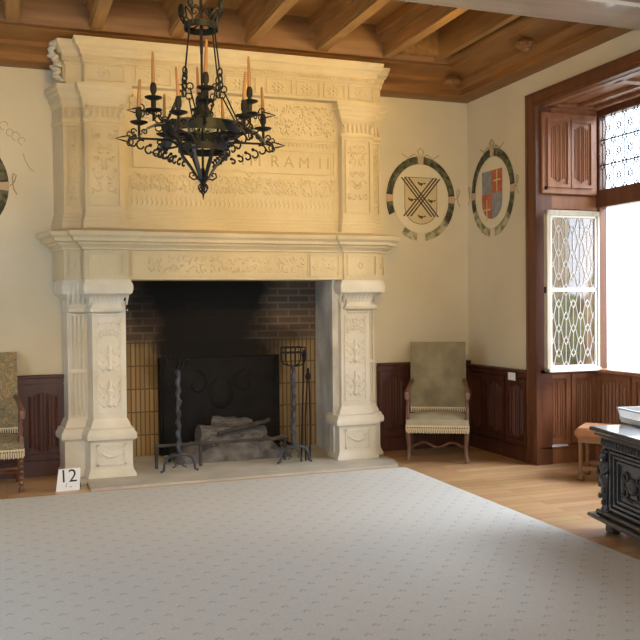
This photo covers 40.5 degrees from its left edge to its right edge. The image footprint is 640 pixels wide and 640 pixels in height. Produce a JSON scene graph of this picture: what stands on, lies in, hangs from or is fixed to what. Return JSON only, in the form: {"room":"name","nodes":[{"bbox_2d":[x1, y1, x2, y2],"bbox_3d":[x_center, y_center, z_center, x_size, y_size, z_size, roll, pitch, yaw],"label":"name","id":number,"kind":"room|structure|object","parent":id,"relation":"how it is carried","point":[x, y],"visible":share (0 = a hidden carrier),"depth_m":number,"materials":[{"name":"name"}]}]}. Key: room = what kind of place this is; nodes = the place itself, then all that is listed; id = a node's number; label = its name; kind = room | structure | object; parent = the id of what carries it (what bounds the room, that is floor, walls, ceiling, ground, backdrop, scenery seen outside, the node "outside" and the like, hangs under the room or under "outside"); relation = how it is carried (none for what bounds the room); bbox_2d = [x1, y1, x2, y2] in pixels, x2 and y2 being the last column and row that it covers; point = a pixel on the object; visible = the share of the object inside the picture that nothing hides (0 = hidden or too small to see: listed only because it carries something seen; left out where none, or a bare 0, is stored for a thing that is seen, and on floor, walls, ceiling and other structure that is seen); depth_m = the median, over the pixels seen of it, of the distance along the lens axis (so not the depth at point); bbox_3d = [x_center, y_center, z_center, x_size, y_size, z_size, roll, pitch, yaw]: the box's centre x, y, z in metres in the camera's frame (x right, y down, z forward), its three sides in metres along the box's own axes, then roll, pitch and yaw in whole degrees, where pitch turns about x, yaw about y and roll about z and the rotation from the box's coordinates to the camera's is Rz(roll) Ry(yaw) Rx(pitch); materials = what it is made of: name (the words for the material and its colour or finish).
{"room":"historic interior","nodes":[
{"label":"historic interior","id":0,"kind":"room"},
{"bbox_2d":[0,66,468,404],"bbox_3d":[-1.918,-0.780,8.257,7.460,4.400,0.150,-1,1,-20],"label":"wall","id":1,"kind":"structure","parent":0,"point":[424,298],"depth_m":9.11,"materials":[{"name":"beige paint"}]},
{"bbox_2d":[0,158,16,214],"bbox_3d":[-3.191,-1.252,7.700,0.954,0.991,0.012,-1,1,-20],"label":"coat","id":2,"kind":"object","parent":1,"relation":"attached to","point":[4,183],"visible":1,"depth_m":7.82,"materials":[{"name":"paint"}]},
{"bbox_2d":[0,121,32,170],"bbox_3d":[-2.748,-1.574,7.863,0.288,0.442,0.005,-1,1,-20],"label":"ribbon","id":3,"kind":"object","parent":1,"relation":"attached to","point":[2,121],"visible":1,"depth_m":7.86,"materials":[{"name":"paint"}]},
{"bbox_2d":[0,374,63,479],"bbox_3d":[-3.857,0.989,7.465,3.220,0.930,0.060,-1,1,-20],"label":"wainscoting","id":4,"kind":"structure","parent":1,"relation":"attached to","point":[41,397],"depth_m":7.94,"materials":[{"name":"brown wood"}]},
{"bbox_2d":[386,148,459,240],"bbox_3d":[1.107,-1.341,9.262,0.886,0.991,0.012,-1,1,-20],"label":"coat","id":5,"kind":"object","parent":1,"relation":"attached to","point":[420,199],"visible":1,"depth_m":9.25,"materials":[{"name":"paint"}]},
{"bbox_2d":[376,360,470,451],"bbox_3d":[1.123,0.908,9.276,1.100,0.930,0.060,-1,1,-20],"label":"trim","id":6,"kind":"structure","parent":1,"relation":"attached to","point":[393,378],"depth_m":9.16,"materials":[{"name":"brown wood"}]},
{"bbox_2d":[155,0,468,27],"bbox_3d":[-0.110,-2.847,3.191,7.760,0.120,10.850,-1,1,-20],"label":"ceiling","id":7,"kind":"structure","parent":0,"point":[302,8],"depth_m":7.97,"materials":[{"name":"brown wood"}]},
{"bbox_2d":[2,0,21,21],"bbox_3d":[-2.229,-2.670,6.307,0.260,0.305,2.250,-1,1,-20],"label":"beam","id":8,"kind":"structure","parent":7,"relation":"attached to","point":[12,8],"depth_m":7.11,"materials":[{"name":"brown wood"}]},
{"bbox_2d":[80,0,112,29],"bbox_3d":[-1.581,-2.680,6.543,0.260,0.305,2.250,-1,1,-20],"label":"beam","id":9,"kind":"structure","parent":7,"relation":"attached to","point":[98,9],"depth_m":7.28,"materials":[{"name":"brown wood"}]},
{"bbox_2d":[161,0,205,37],"bbox_3d":[-0.923,-2.691,6.782,0.260,0.305,2.250,-1,1,-20],"label":"beam","id":10,"kind":"structure","parent":7,"relation":"attached to","point":[176,29],"depth_m":7.56,"materials":[{"name":"brown wood"}]},
{"bbox_2d":[116,0,284,199],"bbox_3d":[-0.729,-1.522,5.353,1.058,1.555,0.945,-1,1,-20],"label":"chandelier","id":11,"kind":"object","parent":7,"relation":"hanging from","point":[216,143],"visible":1,"depth_m":5.28,"materials":[{"name":"metal"}]},
{"bbox_2d":[137,79,140,106],"bbox_3d":[-1.095,-1.373,5.244,0.028,0.170,0.024,-1,1,-20],"label":"candle","id":12,"kind":"object","parent":11,"relation":"on","point":[139,81],"visible":1,"depth_m":5.24,"materials":[{"name":"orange wax"}]},
{"bbox_2d":[130,107,147,138],"bbox_3d":[-1.095,-1.191,5.246,0.110,0.195,0.110,-1,1,-20],"label":"candle holder","id":13,"kind":"object","parent":11,"relation":"on","point":[138,112],"depth_m":5.24,"materials":[{"name":"metal"}]},
{"bbox_2d":[151,51,154,81],"bbox_3d":[-1.018,-1.542,5.292,0.025,0.190,0.024,-1,1,-20],"label":"candle","id":14,"kind":"object","parent":11,"relation":"on","point":[152,53],"visible":1,"depth_m":5.28,"materials":[{"name":"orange wax"}]},
{"bbox_2d":[144,82,161,120],"bbox_3d":[-1.016,-1.333,5.295,0.110,0.235,0.110,-1,1,-20],"label":"candle holder","id":15,"kind":"object","parent":11,"relation":"on","point":[153,98],"depth_m":5.28,"materials":[{"name":"metal"}]},
{"bbox_2d":[156,120,165,149],"bbox_3d":[-1.008,-1.199,5.621,0.110,0.195,0.110,-1,1,-20],"label":"candle holder","id":16,"kind":"object","parent":11,"relation":"on","point":[163,143],"depth_m":5.60,"materials":[{"name":"metal"}]},
{"bbox_2d":[162,94,165,118],"bbox_3d":[-1.010,-1.380,5.619,0.025,0.170,0.024,-1,1,-20],"label":"candle","id":17,"kind":"object","parent":11,"relation":"on","point":[164,96],"visible":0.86,"depth_m":5.61,"materials":[{"name":"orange wax"}]},
{"bbox_2d":[175,66,179,95],"bbox_3d":[-0.817,-1.370,4.980,0.028,0.170,0.024,-1,1,-20],"label":"candle","id":18,"kind":"object","parent":11,"relation":"on","point":[176,68],"visible":1,"depth_m":4.97,"materials":[{"name":"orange wax"}]},
{"bbox_2d":[169,96,187,126],"bbox_3d":[-0.813,-1.189,4.984,0.110,0.195,0.110,-1,1,-20],"label":"candle holder","id":19,"kind":"object","parent":11,"relation":"on","point":[179,122],"depth_m":4.97,"materials":[{"name":"metal"}]},
{"bbox_2d":[196,67,199,95],"bbox_3d":[-0.792,-1.551,5.641,0.026,0.190,0.024,-1,1,-20],"label":"candle","id":20,"kind":"object","parent":11,"relation":"on","point":[197,71],"visible":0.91,"depth_m":5.63,"materials":[{"name":"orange wax"}]},
{"bbox_2d":[204,39,207,71],"bbox_3d":[-0.667,-1.541,5.065,0.027,0.190,0.024,-1,1,-20],"label":"candle","id":21,"kind":"object","parent":11,"relation":"on","point":[206,41],"visible":1,"depth_m":5.06,"materials":[{"name":"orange wax"}]},
{"bbox_2d":[197,72,214,111],"bbox_3d":[-0.666,-1.332,5.068,0.110,0.235,0.110,-1,1,-20],"label":"candle holder","id":22,"kind":"object","parent":11,"relation":"on","point":[205,77],"depth_m":5.05,"materials":[{"name":"metal"}]},
{"bbox_2d":[221,97,224,118],"bbox_3d":[-0.642,-1.386,5.731,0.026,0.170,0.024,-1,1,-20],"label":"candle","id":23,"kind":"object","parent":11,"relation":"on","point":[222,105],"visible":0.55,"depth_m":5.72,"materials":[{"name":"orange wax"}]},
{"bbox_2d":[235,100,252,132],"bbox_3d":[-0.445,-1.195,5.096,0.110,0.195,0.110,-1,1,-20],"label":"candle holder","id":24,"kind":"object","parent":11,"relation":"on","point":[241,126],"depth_m":5.08,"materials":[{"name":"metal"}]},
{"bbox_2d":[242,71,246,99],"bbox_3d":[-0.444,-1.376,5.094,0.031,0.171,0.024,-1,1,-20],"label":"candle","id":25,"kind":"object","parent":11,"relation":"on","point":[245,72],"visible":1,"depth_m":5.09,"materials":[{"name":"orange wax"}]},
{"bbox_2d":[247,56,250,86],"bbox_3d":[-0.441,-1.550,5.414,0.025,0.190,0.024,-1,1,-20],"label":"candle","id":26,"kind":"object","parent":11,"relation":"on","point":[248,57],"visible":1,"depth_m":5.41,"materials":[{"name":"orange wax"}]},
{"bbox_2d":[241,86,257,122],"bbox_3d":[-0.439,-1.341,5.418,0.110,0.235,0.110,-1,1,-20],"label":"candle holder","id":27,"kind":"object","parent":11,"relation":"on","point":[249,92],"depth_m":5.40,"materials":[{"name":"metal"}]},
{"bbox_2d":[261,87,264,113],"bbox_3d":[-0.361,-1.384,5.468,0.026,0.170,0.024,-1,1,-20],"label":"candle","id":28,"kind":"object","parent":11,"relation":"on","point":[262,94],"visible":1,"depth_m":5.46,"materials":[{"name":"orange wax"}]},
{"bbox_2d":[255,114,271,144],"bbox_3d":[-0.358,-1.202,5.471,0.110,0.195,0.110,-1,1,-20],"label":"candle holder","id":29,"kind":"object","parent":11,"relation":"on","point":[263,117],"depth_m":5.45,"materials":[{"name":"metal"}]},
{"bbox_2d":[237,0,297,44],"bbox_3d":[-0.265,-2.701,7.021,0.260,0.305,2.250,-1,1,-20],"label":"beam","id":30,"kind":"structure","parent":7,"relation":"attached to","point":[258,17],"depth_m":7.61,"materials":[{"name":"brown wood"}]},
{"bbox_2d":[309,0,390,51],"bbox_3d":[0.393,-2.712,7.260,0.260,0.305,2.250,-1,1,-20],"label":"beam","id":31,"kind":"structure","parent":7,"relation":"attached to","point":[333,20],"depth_m":7.72,"materials":[{"name":"brown wood"}]},
{"bbox_2d":[376,2,467,57],"bbox_3d":[1.050,-2.722,7.500,0.260,0.305,2.250,-1,1,-20],"label":"beam","id":32,"kind":"structure","parent":7,"relation":"attached to","point":[411,22],"depth_m":7.92,"materials":[{"name":"brown wood"}]},
{"bbox_2d":[400,9,520,60],"bbox_3d":[1.417,-2.736,7.633,0.520,0.290,2.250,-1,1,-20],"label":"beam","id":33,"kind":"structure","parent":7,"relation":"attached to","point":[470,26],"depth_m":8.26,"materials":[{"name":"brown wood"}]},
{"bbox_2d":[0,445,639,559],"bbox_3d":[0.340,1.529,3.817,8.600,0.100,11.300,-1,1,-20],"label":"floor","id":34,"kind":"structure","parent":0,"point":[552,494],"depth_m":7.42,"materials":[{"name":"brown wood"}]},
{"bbox_2d":[0,352,25,492],"bbox_3d":[-2.870,0.869,7.395,0.655,1.153,0.658,-1,1,-22],"label":"armchair","id":35,"kind":"object","parent":34,"relation":"on","point":[12,411],"visible":1,"depth_m":7.62,"materials":[{"name":"fabric"}]},
{"bbox_2d":[56,468,80,491],"bbox_3d":[-2.136,1.349,7.373,0.225,0.181,0.124,-1,1,-24],"label":"number card","id":36,"kind":"object","parent":34,"relation":"on","point":[67,479],"visible":1,"depth_m":7.33,"materials":[{"name":"white paper"}]},
{"bbox_2d":[35,35,401,490],"bbox_3d":[-0.908,-0.558,8.462,3.544,3.930,1.560,-1,1,-20],"label":"fireplace","id":37,"kind":"object","parent":34,"relation":"on","point":[287,246],"visible":0.89,"depth_m":8.23,"materials":[{"name":"stone"}]},
{"bbox_2d":[160,354,198,472],"bbox_3d":[-1.419,0.858,8.121,0.344,1.077,0.609,-1,1,-38],"label":"andiron","id":38,"kind":"object","parent":37,"relation":"on","point":[178,453],"visible":1,"depth_m":7.96,"materials":[{"name":"metal"}]},
{"bbox_2d":[158,354,279,455],"bbox_3d":[-1.036,0.878,9.065,1.280,1.000,0.079,-1,1,-20],"label":"fireback","id":39,"kind":"object","parent":37,"relation":"on","point":[240,386],"visible":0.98,"depth_m":9.02,"materials":[{"name":"metal"}]},
{"bbox_2d":[154,434,288,468],"bbox_3d":[-0.914,1.256,8.308,1.320,0.268,0.145,-1,1,-20],"label":"bar","id":40,"kind":"object","parent":37,"relation":"on","point":[283,437],"visible":0.96,"depth_m":8.32,"materials":[{"name":"brown wrought iron"}]},
{"bbox_2d":[171,432,290,464],"bbox_3d":[-0.917,1.244,8.783,1.160,0.272,0.540,-1,1,-20],"label":"heap","id":41,"kind":"object","parent":37,"relation":"on","point":[238,451],"visible":0.61,"depth_m":8.59,"materials":[{"name":"grey"}]},
{"bbox_2d":[202,443,225,451],"bbox_3d":[-0.869,1.273,8.673,0.660,0.130,0.134,-1,1,-25],"label":"log","id":42,"kind":"object","parent":41,"relation":"on","point":[208,446],"visible":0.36,"depth_m":8.52,"materials":[{"name":"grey wood"}]},
{"bbox_2d":[195,425,266,441],"bbox_3d":[-0.907,1.167,8.830,0.720,0.254,0.226,-1,1,-25],"label":"log","id":43,"kind":"object","parent":41,"relation":"on","point":[202,432],"visible":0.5,"depth_m":8.72,"materials":[{"name":"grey wood"}]},
{"bbox_2d":[211,416,251,425],"bbox_3d":[-0.924,1.085,8.966,0.451,0.211,0.207,-1,1,-20],"label":"log","id":44,"kind":"object","parent":43,"relation":"on","point":[216,420],"visible":0.52,"depth_m":8.90,"materials":[{"name":"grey wood"}]},
{"bbox_2d":[217,418,269,435],"bbox_3d":[-0.764,1.074,8.740,0.553,0.154,0.059,-1,1,-22],"label":"log","id":45,"kind":"object","parent":43,"relation":"on","point":[266,420],"visible":1,"depth_m":8.72,"materials":[{"name":"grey wood"}]},
{"bbox_2d":[277,346,311,463],"bbox_3d":[-0.329,0.815,8.584,0.358,1.125,0.589,-1,1,-20],"label":"andiron","id":46,"kind":"object","parent":37,"relation":"on","point":[293,445],"visible":0.99,"depth_m":8.36,"materials":[{"name":"metal"}]},
{"bbox_2d":[300,350,304,461],"bbox_3d":[-0.162,0.837,8.526,0.048,1.086,0.160,0,1,9],"label":"poker","id":47,"kind":"object","parent":37,"relation":"on","point":[303,354],"visible":0.79,"depth_m":8.52,"materials":[{"name":"metal"}]},
{"bbox_2d":[304,368,310,460],"bbox_3d":[-0.120,0.928,8.564,0.063,0.901,0.155,0,1,6],"label":"tongs","id":48,"kind":"object","parent":37,"relation":"on","point":[308,375],"visible":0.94,"depth_m":8.56,"materials":[{"name":"metal"}]},
{"bbox_2d":[0,467,639,639],"bbox_3d":[-0.867,1.482,3.958,6.030,0.012,6.790,-1,1,-20],"label":"carpet","id":49,"kind":"object","parent":34,"relation":"on","point":[401,553],"visible":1,"depth_m":5.08,"materials":[{"name":"grey carpet"}]},
{"bbox_2d":[404,342,469,462],"bbox_3d":[1.178,0.807,8.681,0.634,1.153,0.658,0,1,9],"label":"armchair","id":50,"kind":"object","parent":34,"relation":"on","point":[438,380],"visible":1,"depth_m":8.85,"materials":[{"name":"fabric"}]},
{"bbox_2d":[574,423,620,479],"bbox_3d":[2.493,1.160,7.598,0.450,0.460,0.410,0,1,28],"label":"stool","id":51,"kind":"object","parent":34,"relation":"on","point":[584,435],"visible":0.53,"depth_m":7.53,"materials":[{"name":"beige leather"}]},
{"bbox_2d":[587,424,639,540],"bbox_3d":[2.269,1.081,5.248,0.650,0.707,1.490,-1,1,-10],"label":"chest","id":52,"kind":"object","parent":34,"relation":"on","point":[618,468],"visible":1,"depth_m":5.64,"materials":[{"name":"black wood"}]},
{"bbox_2d":[617,406,639,425],"bbox_3d":[2.273,0.664,5.906,0.302,0.100,0.450,-1,1,-10],"label":"display box","id":53,"kind":"object","parent":52,"relation":"on","point":[630,415],"visible":1,"depth_m":6.07,"materials":[{"name":"white plastic"}]},
{"bbox_2d":[467,29,639,369],"bbox_3d":[3.461,-0.766,4.600,0.150,4.400,10.700,-1,1,-20],"label":"wall","id":54,"kind":"structure","parent":0,"point":[496,264],"depth_m":8.76,"materials":[{"name":"beige paint"}]},
{"bbox_2d":[0,0,634,102],"bbox_3d":[-0.106,-2.507,3.197,7.460,0.560,10.550,-1,1,-20],"label":"wooden ceiling","id":55,"kind":"structure","parent":54,"relation":"attached to","point":[491,63],"depth_m":7.96,"materials":[{"name":"brown wood"}]},
{"bbox_2d":[443,76,460,88],"bbox_3d":[1.372,-2.462,8.998,0.210,0.125,0.182,-1,1,-20],"label":"boss","id":56,"kind":"object","parent":55,"relation":"attached to","point":[451,82],"visible":1,"depth_m":8.94,"materials":[{"name":"brown wood"}]},
{"bbox_2d":[515,38,534,51],"bbox_3d":[1.853,-2.476,7.821,0.210,0.125,0.182,-1,1,-20],"label":"boss","id":57,"kind":"object","parent":55,"relation":"attached to","point":[524,44],"visible":1,"depth_m":7.77,"materials":[{"name":"brown wood"}]},
{"bbox_2d":[468,139,518,236],"bbox_3d":[1.777,-1.368,8.965,0.012,1.002,0.990,-1,1,-20],"label":"coat","id":58,"kind":"object","parent":54,"relation":"attached to","point":[495,186],"visible":1,"depth_m":8.94,"materials":[{"name":"paint"}]},
{"bbox_2d":[466,363,526,462],"bbox_3d":[1.802,0.925,8.932,0.060,0.895,1.170,-1,1,-20],"label":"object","id":59,"kind":"structure","parent":54,"relation":"attached to","point":[497,404],"depth_m":8.88,"materials":[{"name":"brown wood"}]},
{"bbox_2d":[508,372,515,380],"bbox_3d":[1.893,0.556,8.566,0.004,0.075,0.130,-1,1,-20],"label":"wall label","id":60,"kind":"object","parent":59,"relation":"attached to","point":[511,376],"visible":1,"depth_m":8.56,"materials":[{"name":"white paper"}]},
{"bbox_2d":[398,0,639,29],"bbox_3d":[-0.892,-2.523,5.359,7.460,0.590,0.450,-1,1,-20],"label":"beam","id":61,"kind":"structure","parent":54,"relation":"attached to","point":[613,13],"depth_m":6.33,"materials":[{"name":"brown wood"}]},
{"bbox_2d":[525,50,639,465],"bbox_3d":[2.635,-0.363,6.833,0.190,3.530,3.310,-1,1,-20],"label":"trim","id":62,"kind":"structure","parent":54,"relation":"attached to","point":[539,386],"depth_m":8.24,"materials":[{"name":"brown wood"}]},
{"bbox_2d":[544,97,639,460],"bbox_3d":[2.947,-0.318,6.947,0.787,3.430,3.050,-1,1,-20],"label":"window","id":63,"kind":"structure","parent":54,"relation":"in","point":[616,388],"depth_m":8.24,"materials":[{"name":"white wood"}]},
{"bbox_2d":[541,111,596,195],"bbox_3d":[2.385,-1.587,8.285,0.620,0.770,0.056,-1,1,-20],"label":"shutter","id":64,"kind":"object","parent":63,"relation":"attached to","point":[568,141],"visible":1,"depth_m":8.26,"materials":[{"name":"brown wood"}]},
{"bbox_2d":[552,194,596,444],"bbox_3d":[2.408,-0.339,8.437,0.780,3.430,0.120,-1,1,-20],"label":"window reveal","id":65,"kind":"structure","parent":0,"point":[579,228],"depth_m":8.39,"materials":[{"name":"brown wood"}]},
{"bbox_2d":[552,444,567,446],"bbox_3d":[2.302,1.204,8.328,0.180,0.020,0.015,-1,1,-20],"label":"vent slot","id":66,"kind":"object","parent":65,"relation":"attached to","point":[557,445],"visible":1,"depth_m":8.32,"materials":[{"name":"grey metal"}]},
{"bbox_2d":[541,108,598,463],"bbox_3d":[2.394,-0.338,8.357,0.660,3.430,0.039,-1,1,-20],"label":"trim","id":67,"kind":"structure","parent":65,"relation":"attached to","point":[570,453],"depth_m":8.37,"materials":[{"name":"brown wood"}]},
{"bbox_2d":[542,70,639,111],"bbox_3d":[2.933,-2.065,6.917,0.780,0.135,3.050,-1,1,-20],"label":"ceiling","id":68,"kind":"structure","parent":0,"point":[625,90],"depth_m":7.87,"materials":[{"name":"brown wood"}]},
{"label":"outside","id":69,"kind":"structure","parent":0,"visible":0},
{"bbox_2d":[607,361,639,370],"bbox_3d":[16.180,2.342,8.579,23.800,0.200,55.000,-1,1,-20],"label":"ground","id":70,"kind":"structure","parent":69,"point":[618,365],"depth_m":34.59,"materials":[{"name":"white"}]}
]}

